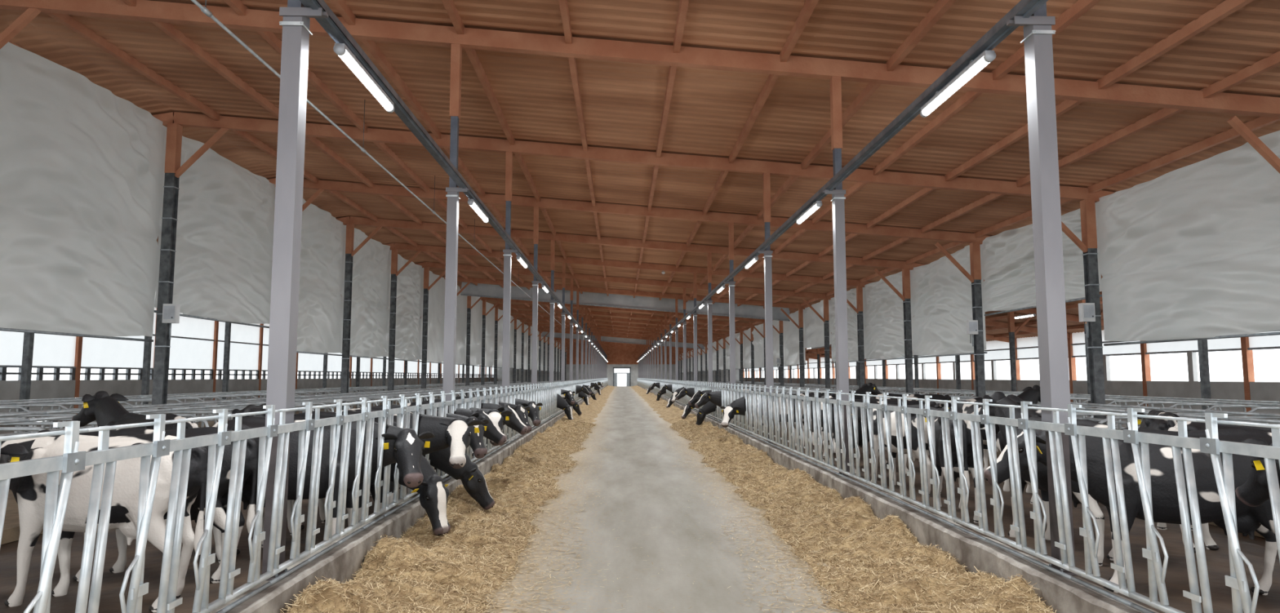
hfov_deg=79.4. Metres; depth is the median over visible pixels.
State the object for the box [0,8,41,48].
post
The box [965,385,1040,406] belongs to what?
cow
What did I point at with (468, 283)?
post
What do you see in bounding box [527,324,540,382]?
post
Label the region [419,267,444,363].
curtain
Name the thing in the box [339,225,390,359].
curtain
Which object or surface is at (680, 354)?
curtain
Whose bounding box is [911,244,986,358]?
curtain
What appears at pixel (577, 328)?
support post
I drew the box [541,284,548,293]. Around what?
tube light
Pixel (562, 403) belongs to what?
cow
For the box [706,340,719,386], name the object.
post
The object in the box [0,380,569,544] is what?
divider
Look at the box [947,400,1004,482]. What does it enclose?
cow
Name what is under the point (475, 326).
curtain
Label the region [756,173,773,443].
support post
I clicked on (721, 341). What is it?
curtain
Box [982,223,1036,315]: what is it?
curtain
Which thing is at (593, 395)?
cow
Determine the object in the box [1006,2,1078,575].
support post
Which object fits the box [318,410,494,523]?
cow
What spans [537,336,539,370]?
curtain
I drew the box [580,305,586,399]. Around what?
support post
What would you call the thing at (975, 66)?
tube light
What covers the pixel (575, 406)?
cow
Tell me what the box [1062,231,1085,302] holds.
curtain
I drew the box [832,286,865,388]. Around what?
post
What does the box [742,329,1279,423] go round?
wall
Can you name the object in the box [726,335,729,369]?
curtain
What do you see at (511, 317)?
curtain
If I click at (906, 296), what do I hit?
post
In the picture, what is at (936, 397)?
cow
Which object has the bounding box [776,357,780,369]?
control box
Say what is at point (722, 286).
tube light
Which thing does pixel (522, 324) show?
post
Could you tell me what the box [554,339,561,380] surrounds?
post
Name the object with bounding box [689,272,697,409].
support post
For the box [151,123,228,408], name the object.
post
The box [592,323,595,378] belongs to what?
support post
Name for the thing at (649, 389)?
cow
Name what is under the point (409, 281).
curtain
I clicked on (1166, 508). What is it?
cow
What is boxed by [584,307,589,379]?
support post
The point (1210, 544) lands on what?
cow
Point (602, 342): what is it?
support post
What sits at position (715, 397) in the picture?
cow
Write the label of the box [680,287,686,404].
support post
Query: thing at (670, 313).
support post
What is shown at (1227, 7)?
beams
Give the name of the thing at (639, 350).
support post
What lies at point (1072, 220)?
curtain
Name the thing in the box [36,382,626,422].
ground
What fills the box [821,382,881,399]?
cow
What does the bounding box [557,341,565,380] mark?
post
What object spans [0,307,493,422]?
window opening
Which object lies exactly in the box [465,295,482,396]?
post
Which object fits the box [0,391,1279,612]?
floor
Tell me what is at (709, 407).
cow
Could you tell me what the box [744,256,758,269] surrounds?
tube light
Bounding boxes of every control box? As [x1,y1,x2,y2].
[161,303,180,339]
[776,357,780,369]
[965,320,977,346]
[1078,302,1095,337]
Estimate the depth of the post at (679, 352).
132.00 m
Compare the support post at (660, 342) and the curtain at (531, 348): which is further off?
the curtain at (531, 348)
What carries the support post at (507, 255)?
on the curb at (340, 562)
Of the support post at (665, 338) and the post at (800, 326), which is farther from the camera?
the support post at (665, 338)
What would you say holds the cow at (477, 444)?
on the floor at (1176, 580)
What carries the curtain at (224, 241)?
hanging from the beams at (144, 11)
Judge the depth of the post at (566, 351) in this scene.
149.53 m
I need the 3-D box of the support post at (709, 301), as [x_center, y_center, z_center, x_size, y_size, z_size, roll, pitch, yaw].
[2.685,1.080,30.305,0.360,6.432,0.220,0,-5,-1]
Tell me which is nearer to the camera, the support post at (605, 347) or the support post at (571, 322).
the support post at (571, 322)
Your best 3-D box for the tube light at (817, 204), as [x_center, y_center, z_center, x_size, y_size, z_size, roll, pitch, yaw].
[2.990,-1.675,13.688,0.094,0.152,1.540,0,-5,-1]
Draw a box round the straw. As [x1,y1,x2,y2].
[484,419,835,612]
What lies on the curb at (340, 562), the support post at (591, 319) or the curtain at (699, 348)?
the support post at (591, 319)
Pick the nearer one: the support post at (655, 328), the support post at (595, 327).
the support post at (655, 328)
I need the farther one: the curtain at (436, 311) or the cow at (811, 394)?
the curtain at (436, 311)
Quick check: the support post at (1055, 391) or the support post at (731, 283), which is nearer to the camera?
the support post at (1055, 391)
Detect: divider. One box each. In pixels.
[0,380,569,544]
[680,380,1279,537]
[715,381,1279,429]
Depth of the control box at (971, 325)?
24.23 m
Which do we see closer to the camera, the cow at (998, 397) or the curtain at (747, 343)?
the cow at (998, 397)
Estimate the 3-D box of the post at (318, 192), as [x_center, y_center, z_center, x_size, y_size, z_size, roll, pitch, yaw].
[-10.655,0.129,24.025,1.404,7.898,0.235,0,-5,-1]
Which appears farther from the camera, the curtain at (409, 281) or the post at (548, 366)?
the post at (548, 366)
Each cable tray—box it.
[299,0,608,361]
[636,0,1048,361]
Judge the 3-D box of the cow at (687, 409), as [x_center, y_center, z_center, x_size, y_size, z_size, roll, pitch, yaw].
[3.022,4.196,32.859,2.543,1.479,0.696,0,-5,2]
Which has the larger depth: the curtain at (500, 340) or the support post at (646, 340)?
the support post at (646, 340)
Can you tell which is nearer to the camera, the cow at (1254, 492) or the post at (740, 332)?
the cow at (1254, 492)
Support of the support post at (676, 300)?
on the curb at (1064, 595)
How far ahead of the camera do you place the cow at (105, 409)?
10.23 m
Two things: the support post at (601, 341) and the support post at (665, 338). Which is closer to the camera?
the support post at (665, 338)
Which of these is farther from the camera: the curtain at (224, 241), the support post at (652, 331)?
the support post at (652, 331)
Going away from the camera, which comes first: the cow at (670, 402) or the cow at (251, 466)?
the cow at (251, 466)
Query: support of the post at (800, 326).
on the floor at (1176, 580)
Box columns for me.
[18,299,1212,431]
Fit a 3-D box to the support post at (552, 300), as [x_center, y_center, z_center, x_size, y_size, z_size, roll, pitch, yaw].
[-3.373,0.827,30.174,0.360,6.913,0.220,0,-5,-1]
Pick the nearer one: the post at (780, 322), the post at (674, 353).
the post at (780, 322)
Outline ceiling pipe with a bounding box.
[191,0,561,324]
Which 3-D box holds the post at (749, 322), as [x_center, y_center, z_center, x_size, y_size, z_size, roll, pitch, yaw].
[9.249,4.287,60.313,1.404,6.194,0.235,0,-5,-1]
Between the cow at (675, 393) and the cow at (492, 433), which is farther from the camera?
the cow at (675, 393)
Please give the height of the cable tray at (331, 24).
0.103 m
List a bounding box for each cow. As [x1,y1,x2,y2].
[0,433,207,612]
[0,443,28,463]
[37,426,257,583]
[71,391,198,430]
[212,416,435,563]
[231,403,266,419]
[248,416,452,547]
[286,410,484,535]
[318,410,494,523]
[333,408,489,458]
[357,406,506,474]
[369,404,512,496]
[407,401,528,460]
[423,399,532,448]
[455,395,542,426]
[515,388,573,419]
[526,387,574,404]
[537,386,582,415]
[545,385,590,395]
[577,391,589,404]
[582,384,591,394]
[590,382,599,389]
[590,390,596,399]
[594,386,600,395]
[645,382,656,394]
[649,382,659,389]
[656,390,666,400]
[658,383,693,392]
[666,384,702,408]
[671,385,714,402]
[675,386,724,399]
[681,387,737,418]
[688,389,749,429]
[694,390,764,433]
[695,390,758,431]
[720,393,808,448]
[794,392,824,442]
[811,397,915,466]
[817,395,835,457]
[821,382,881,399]
[832,400,942,475]
[851,403,943,496]
[870,393,951,407]
[924,408,983,523]
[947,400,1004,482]
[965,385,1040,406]
[978,391,1113,565]
[983,427,1277,595]
[995,406,1041,504]
[1137,409,1192,530]
[1168,418,1271,552]
[1235,442,1279,506]
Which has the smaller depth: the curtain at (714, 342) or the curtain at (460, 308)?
the curtain at (460, 308)
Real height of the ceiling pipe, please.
1.092 m
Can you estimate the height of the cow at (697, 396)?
1.480 m
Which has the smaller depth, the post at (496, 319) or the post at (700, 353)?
the post at (496, 319)
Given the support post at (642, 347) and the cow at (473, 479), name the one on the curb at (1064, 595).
the support post at (642, 347)
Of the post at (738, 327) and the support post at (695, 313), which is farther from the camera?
the post at (738, 327)
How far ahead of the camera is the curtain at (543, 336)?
111.79 m
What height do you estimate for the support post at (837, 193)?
6.432 m
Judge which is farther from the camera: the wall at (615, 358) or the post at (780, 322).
the wall at (615, 358)
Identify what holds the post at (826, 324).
on the floor at (1176, 580)
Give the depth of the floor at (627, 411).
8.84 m
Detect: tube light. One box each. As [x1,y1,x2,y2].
[333,43,395,113]
[467,199,488,222]
[515,255,527,268]
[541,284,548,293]
[698,302,705,308]
[716,284,725,293]
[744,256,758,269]
[795,200,822,224]
[920,50,995,117]
[1013,313,1035,319]
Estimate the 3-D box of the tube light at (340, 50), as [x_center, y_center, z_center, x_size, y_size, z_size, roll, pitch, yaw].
[-2.676,-2.232,7.568,0.094,0.152,1.540,0,-5,-1]
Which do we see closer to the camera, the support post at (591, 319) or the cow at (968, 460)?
the cow at (968, 460)
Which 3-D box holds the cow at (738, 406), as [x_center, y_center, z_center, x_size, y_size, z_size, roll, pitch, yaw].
[3.354,3.107,20.865,2.489,1.485,0.695,1,-5,-8]
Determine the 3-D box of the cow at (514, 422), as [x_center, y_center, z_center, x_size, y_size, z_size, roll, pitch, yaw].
[-3.338,2.505,14.281,2.633,1.480,0.696,-1,-5,11]
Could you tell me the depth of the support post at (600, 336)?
101.78 m
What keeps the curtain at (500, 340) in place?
hanging from the beams at (144, 11)
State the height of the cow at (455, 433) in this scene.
1.509 m
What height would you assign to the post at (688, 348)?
6.194 m
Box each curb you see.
[208,384,608,612]
[636,384,1159,612]
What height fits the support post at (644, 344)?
6.432 m
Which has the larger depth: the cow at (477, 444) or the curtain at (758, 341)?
the curtain at (758, 341)
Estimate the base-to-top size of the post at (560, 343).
7.898 m
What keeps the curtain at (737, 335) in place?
hanging from the beams at (144, 11)
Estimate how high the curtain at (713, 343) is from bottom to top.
3.586 m
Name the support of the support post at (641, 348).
on the curb at (1064, 595)
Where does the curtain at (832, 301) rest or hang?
hanging from the beams at (144, 11)
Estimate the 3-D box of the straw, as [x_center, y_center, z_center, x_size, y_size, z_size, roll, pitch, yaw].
[0.005,3.656,19.251,3.278,0.001,30.058,0,-5,-1]
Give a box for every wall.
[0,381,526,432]
[497,346,743,386]
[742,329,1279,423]
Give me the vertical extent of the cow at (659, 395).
1.479 m
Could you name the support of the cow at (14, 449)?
on the floor at (1176, 580)
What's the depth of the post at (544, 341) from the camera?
107.60 m
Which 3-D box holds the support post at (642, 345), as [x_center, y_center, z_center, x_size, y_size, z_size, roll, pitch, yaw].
[0.407,9.234,119.905,0.360,6.432,0.220,0,-5,-1]
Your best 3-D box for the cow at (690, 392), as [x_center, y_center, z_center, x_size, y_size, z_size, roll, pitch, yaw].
[2.927,4.375,34.833,2.633,1.480,0.696,0,-5,-1]
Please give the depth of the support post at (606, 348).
143.63 m
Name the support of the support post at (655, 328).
on the curb at (1064, 595)
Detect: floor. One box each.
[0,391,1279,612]
[476,386,849,612]
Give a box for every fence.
[0,377,608,612]
[637,377,1279,612]
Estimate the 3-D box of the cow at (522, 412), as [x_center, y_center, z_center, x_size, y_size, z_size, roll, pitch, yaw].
[-3.460,2.660,15.955,2.451,1.485,0.699,1,-5,-6]
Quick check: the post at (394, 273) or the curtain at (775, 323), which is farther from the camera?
the curtain at (775, 323)
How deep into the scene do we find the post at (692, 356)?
120.15 m
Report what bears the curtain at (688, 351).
hanging from the beams at (144, 11)
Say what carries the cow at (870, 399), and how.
on the floor at (1176, 580)
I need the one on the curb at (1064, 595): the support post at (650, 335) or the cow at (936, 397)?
the support post at (650, 335)
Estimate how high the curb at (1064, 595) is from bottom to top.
0.417 m
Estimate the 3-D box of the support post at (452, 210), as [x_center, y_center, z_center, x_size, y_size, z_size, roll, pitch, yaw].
[-2.918,-0.804,12.253,0.360,6.913,0.220,0,-5,-1]
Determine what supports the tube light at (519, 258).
attached to the cable tray at (331, 24)
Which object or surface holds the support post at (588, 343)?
on the curb at (340, 562)
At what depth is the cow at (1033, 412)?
12.90 m
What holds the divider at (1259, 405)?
on the floor at (1176, 580)
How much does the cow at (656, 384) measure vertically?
1.480 m
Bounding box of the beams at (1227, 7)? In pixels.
[8,0,1279,356]
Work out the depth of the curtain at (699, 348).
113.30 m
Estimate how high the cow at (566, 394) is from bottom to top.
1.485 m
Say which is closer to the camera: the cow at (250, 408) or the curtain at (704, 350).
the cow at (250, 408)
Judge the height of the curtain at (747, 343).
3.586 m
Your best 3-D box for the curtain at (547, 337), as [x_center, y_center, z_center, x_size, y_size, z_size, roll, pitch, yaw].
[-13.888,7.194,116.714,0.656,5.220,6.000,0,-5,-1]
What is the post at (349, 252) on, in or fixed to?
on the floor at (1176, 580)
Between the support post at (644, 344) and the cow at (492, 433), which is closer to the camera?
the cow at (492, 433)
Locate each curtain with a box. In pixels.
[0,41,164,342]
[154,126,275,328]
[296,198,344,355]
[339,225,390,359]
[386,249,422,361]
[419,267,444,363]
[455,285,466,364]
[463,295,480,366]
[480,300,493,367]
[493,307,502,368]
[509,315,513,368]
[512,317,520,368]
[520,321,528,369]
[527,325,532,369]
[537,331,543,370]
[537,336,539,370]
[542,336,546,371]
[546,337,549,371]
[553,340,557,372]
[556,342,559,372]
[680,354,682,373]
[688,351,691,371]
[698,348,702,371]
[702,344,707,371]
[707,342,713,371]
[712,340,719,370]
[718,337,726,370]
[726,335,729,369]
[734,331,744,369]
[743,328,755,368]
[751,323,764,368]
[772,320,785,367]
[784,309,805,366]
[804,299,831,350]
[830,297,835,363]
[846,288,857,362]
[862,287,866,361]
[864,270,914,360]
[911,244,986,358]
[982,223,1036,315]
[1061,208,1081,240]
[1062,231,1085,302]
[1097,130,1279,346]
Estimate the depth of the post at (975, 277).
24.52 m
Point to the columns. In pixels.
(28, 338)
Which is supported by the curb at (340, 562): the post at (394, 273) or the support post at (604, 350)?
the support post at (604, 350)
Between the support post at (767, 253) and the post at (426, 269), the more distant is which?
the post at (426, 269)
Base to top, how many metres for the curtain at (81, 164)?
5.220 m
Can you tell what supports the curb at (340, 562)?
on the floor at (1176, 580)
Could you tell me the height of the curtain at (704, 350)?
3.586 m
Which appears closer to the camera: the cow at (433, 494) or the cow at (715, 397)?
the cow at (433, 494)
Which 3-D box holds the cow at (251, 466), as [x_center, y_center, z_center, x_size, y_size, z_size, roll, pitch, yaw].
[-5.025,1.907,7.546,2.580,1.450,0.682,0,-5,1]
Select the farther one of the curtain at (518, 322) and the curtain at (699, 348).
the curtain at (699, 348)
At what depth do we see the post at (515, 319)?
77.75 m
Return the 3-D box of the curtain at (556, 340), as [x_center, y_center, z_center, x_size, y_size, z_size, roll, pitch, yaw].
[-14.120,8.281,128.663,0.558,5.220,6.000,0,-5,-1]
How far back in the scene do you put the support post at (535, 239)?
24.17 m
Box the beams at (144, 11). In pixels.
[0,0,1279,360]
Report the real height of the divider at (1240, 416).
1.315 m
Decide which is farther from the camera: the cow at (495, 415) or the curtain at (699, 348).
the curtain at (699, 348)
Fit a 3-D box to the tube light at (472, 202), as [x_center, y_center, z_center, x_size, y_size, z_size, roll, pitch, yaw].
[-2.828,-1.689,13.541,0.094,0.152,1.540,0,-5,-1]
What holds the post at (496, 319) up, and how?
on the floor at (1176, 580)
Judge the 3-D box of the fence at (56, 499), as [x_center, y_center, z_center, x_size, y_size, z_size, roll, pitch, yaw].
[-4.490,7.847,76.745,0.087,1.310,153.702,0,-5,-1]
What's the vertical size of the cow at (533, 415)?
1.485 m
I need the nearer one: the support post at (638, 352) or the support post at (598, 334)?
the support post at (598, 334)
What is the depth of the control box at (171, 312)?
17.70 m
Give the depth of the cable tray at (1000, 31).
8.99 m
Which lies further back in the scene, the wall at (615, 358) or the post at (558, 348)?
the wall at (615, 358)
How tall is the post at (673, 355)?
6.194 m
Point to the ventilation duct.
(490, 291)
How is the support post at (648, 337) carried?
on the curb at (1064, 595)
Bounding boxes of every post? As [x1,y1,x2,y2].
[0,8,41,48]
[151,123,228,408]
[259,0,328,580]
[302,189,324,211]
[340,223,382,410]
[387,248,421,404]
[421,266,445,401]
[442,44,469,477]
[457,282,470,295]
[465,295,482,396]
[480,299,499,395]
[493,306,502,393]
[502,151,518,444]
[513,317,527,382]
[520,321,532,387]
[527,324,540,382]
[531,206,543,426]
[538,331,549,381]
[542,337,549,381]
[546,337,555,381]
[549,240,558,417]
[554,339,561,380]
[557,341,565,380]
[560,262,568,382]
[560,342,567,380]
[564,346,569,380]
[569,278,576,380]
[575,290,581,380]
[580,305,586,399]
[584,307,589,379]
[587,314,591,379]
[591,319,594,378]
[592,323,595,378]
[595,327,596,378]
[596,330,599,378]
[598,333,600,378]
[599,336,600,378]
[600,341,603,377]
[601,341,602,377]
[602,342,604,377]
[603,343,604,377]
[604,346,605,377]
[604,350,604,377]
[605,347,606,377]
[638,351,639,377]
[639,350,639,377]
[640,347,641,377]
[640,349,640,377]
[641,346,642,377]
[642,345,643,386]
[644,344,644,377]
[644,344,646,377]
[646,337,649,378]
[646,339,647,377]
[648,334,651,378]
[652,331,653,378]
[653,328,656,378]
[655,324,659,393]
[658,320,662,379]
[662,314,666,396]
[666,311,671,380]
[672,298,678,401]
[672,355,679,380]
[674,353,681,380]
[679,351,687,380]
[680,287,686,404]
[682,350,690,380]
[686,349,693,381]
[688,347,697,381]
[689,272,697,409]
[697,344,706,381]
[697,349,702,381]
[703,253,712,416]
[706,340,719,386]
[712,337,725,382]
[724,222,735,426]
[728,330,743,388]
[737,326,754,390]
[748,321,765,385]
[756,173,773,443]
[773,320,783,392]
[780,308,804,392]
[802,298,830,388]
[822,76,849,475]
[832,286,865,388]
[873,268,913,393]
[934,242,986,397]
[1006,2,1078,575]
[1061,199,1106,425]
[1226,115,1279,173]
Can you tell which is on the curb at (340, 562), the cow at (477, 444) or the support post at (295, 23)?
the support post at (295, 23)
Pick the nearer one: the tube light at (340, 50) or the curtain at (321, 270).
the tube light at (340, 50)
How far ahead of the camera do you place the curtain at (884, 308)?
33.38 m
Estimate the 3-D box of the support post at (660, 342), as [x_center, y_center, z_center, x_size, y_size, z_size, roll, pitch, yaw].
[1.774,4.342,66.145,0.360,6.432,0.220,0,-5,-1]
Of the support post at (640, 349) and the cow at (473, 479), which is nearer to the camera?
the cow at (473, 479)
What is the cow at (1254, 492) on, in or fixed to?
on the floor at (1176, 580)
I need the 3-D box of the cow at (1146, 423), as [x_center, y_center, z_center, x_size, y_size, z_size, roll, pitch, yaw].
[7.285,2.182,10.731,0.696,1.480,2.633,-3,-6,27]
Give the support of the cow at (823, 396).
on the floor at (1176, 580)
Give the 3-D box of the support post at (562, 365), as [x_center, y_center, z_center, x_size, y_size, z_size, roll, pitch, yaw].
[-3.525,1.370,36.147,0.360,6.913,0.220,0,-5,-1]
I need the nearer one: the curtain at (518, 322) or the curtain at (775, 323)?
the curtain at (775, 323)
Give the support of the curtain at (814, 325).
hanging from the beams at (144, 11)
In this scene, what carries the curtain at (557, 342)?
hanging from the beams at (144, 11)
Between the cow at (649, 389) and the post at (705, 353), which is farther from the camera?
the post at (705, 353)
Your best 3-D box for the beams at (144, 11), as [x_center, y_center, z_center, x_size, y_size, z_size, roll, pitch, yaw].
[-1.903,2.649,75.246,50.044,4.164,162.160,0,-5,-1]
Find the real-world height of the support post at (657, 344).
6.432 m
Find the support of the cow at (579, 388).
on the floor at (1176, 580)
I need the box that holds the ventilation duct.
[460,282,790,349]
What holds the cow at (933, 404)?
on the floor at (1176, 580)
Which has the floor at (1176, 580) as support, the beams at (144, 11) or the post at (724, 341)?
the post at (724, 341)
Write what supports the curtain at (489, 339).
hanging from the beams at (144, 11)
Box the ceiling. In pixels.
[0,0,1279,358]
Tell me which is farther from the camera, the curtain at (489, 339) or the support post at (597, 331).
the support post at (597, 331)
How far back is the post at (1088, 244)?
18.53 m
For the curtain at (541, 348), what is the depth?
106.56 m
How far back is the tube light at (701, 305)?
31.33 m
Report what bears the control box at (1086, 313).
attached to the post at (1088, 244)
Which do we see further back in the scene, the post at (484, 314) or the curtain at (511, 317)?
the curtain at (511, 317)
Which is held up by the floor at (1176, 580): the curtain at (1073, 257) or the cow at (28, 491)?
the cow at (28, 491)
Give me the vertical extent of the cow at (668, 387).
1.480 m
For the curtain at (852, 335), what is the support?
hanging from the beams at (144, 11)
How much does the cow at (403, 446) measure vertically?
1.514 m
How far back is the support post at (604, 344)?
125.66 m
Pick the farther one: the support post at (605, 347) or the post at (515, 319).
the support post at (605, 347)
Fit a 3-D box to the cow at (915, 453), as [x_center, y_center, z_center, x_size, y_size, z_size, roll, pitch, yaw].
[4.426,2.449,13.663,0.696,1.480,2.633,2,-6,-23]
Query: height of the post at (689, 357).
6.194 m
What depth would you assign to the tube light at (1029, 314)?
31.42 m
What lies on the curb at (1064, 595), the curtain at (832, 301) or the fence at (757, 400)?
the fence at (757, 400)
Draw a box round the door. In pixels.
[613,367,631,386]
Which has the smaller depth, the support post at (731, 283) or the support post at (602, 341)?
the support post at (731, 283)
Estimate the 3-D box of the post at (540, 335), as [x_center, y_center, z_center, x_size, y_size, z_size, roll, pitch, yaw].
[-12.629,7.196,101.679,1.404,7.898,0.235,0,-5,-1]
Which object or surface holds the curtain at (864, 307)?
hanging from the beams at (144, 11)
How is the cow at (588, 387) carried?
on the floor at (1176, 580)
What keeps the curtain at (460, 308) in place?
hanging from the beams at (144, 11)
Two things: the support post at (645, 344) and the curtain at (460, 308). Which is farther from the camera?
the support post at (645, 344)
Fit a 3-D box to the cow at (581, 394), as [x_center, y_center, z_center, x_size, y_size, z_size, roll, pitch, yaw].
[-4.277,5.447,46.608,2.481,1.479,0.695,0,-5,-2]
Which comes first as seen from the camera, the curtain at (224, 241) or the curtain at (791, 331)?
the curtain at (224, 241)
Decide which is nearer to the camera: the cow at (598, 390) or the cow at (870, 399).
the cow at (870, 399)
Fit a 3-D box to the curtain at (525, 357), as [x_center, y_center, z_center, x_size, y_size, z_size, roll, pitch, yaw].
[-13.042,4.476,86.850,0.469,5.220,6.000,0,-5,-1]
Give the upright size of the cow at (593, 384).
1.480 m
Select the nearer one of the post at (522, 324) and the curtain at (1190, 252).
the curtain at (1190, 252)
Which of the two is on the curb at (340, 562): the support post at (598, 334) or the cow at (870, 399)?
the support post at (598, 334)
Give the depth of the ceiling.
15.59 m

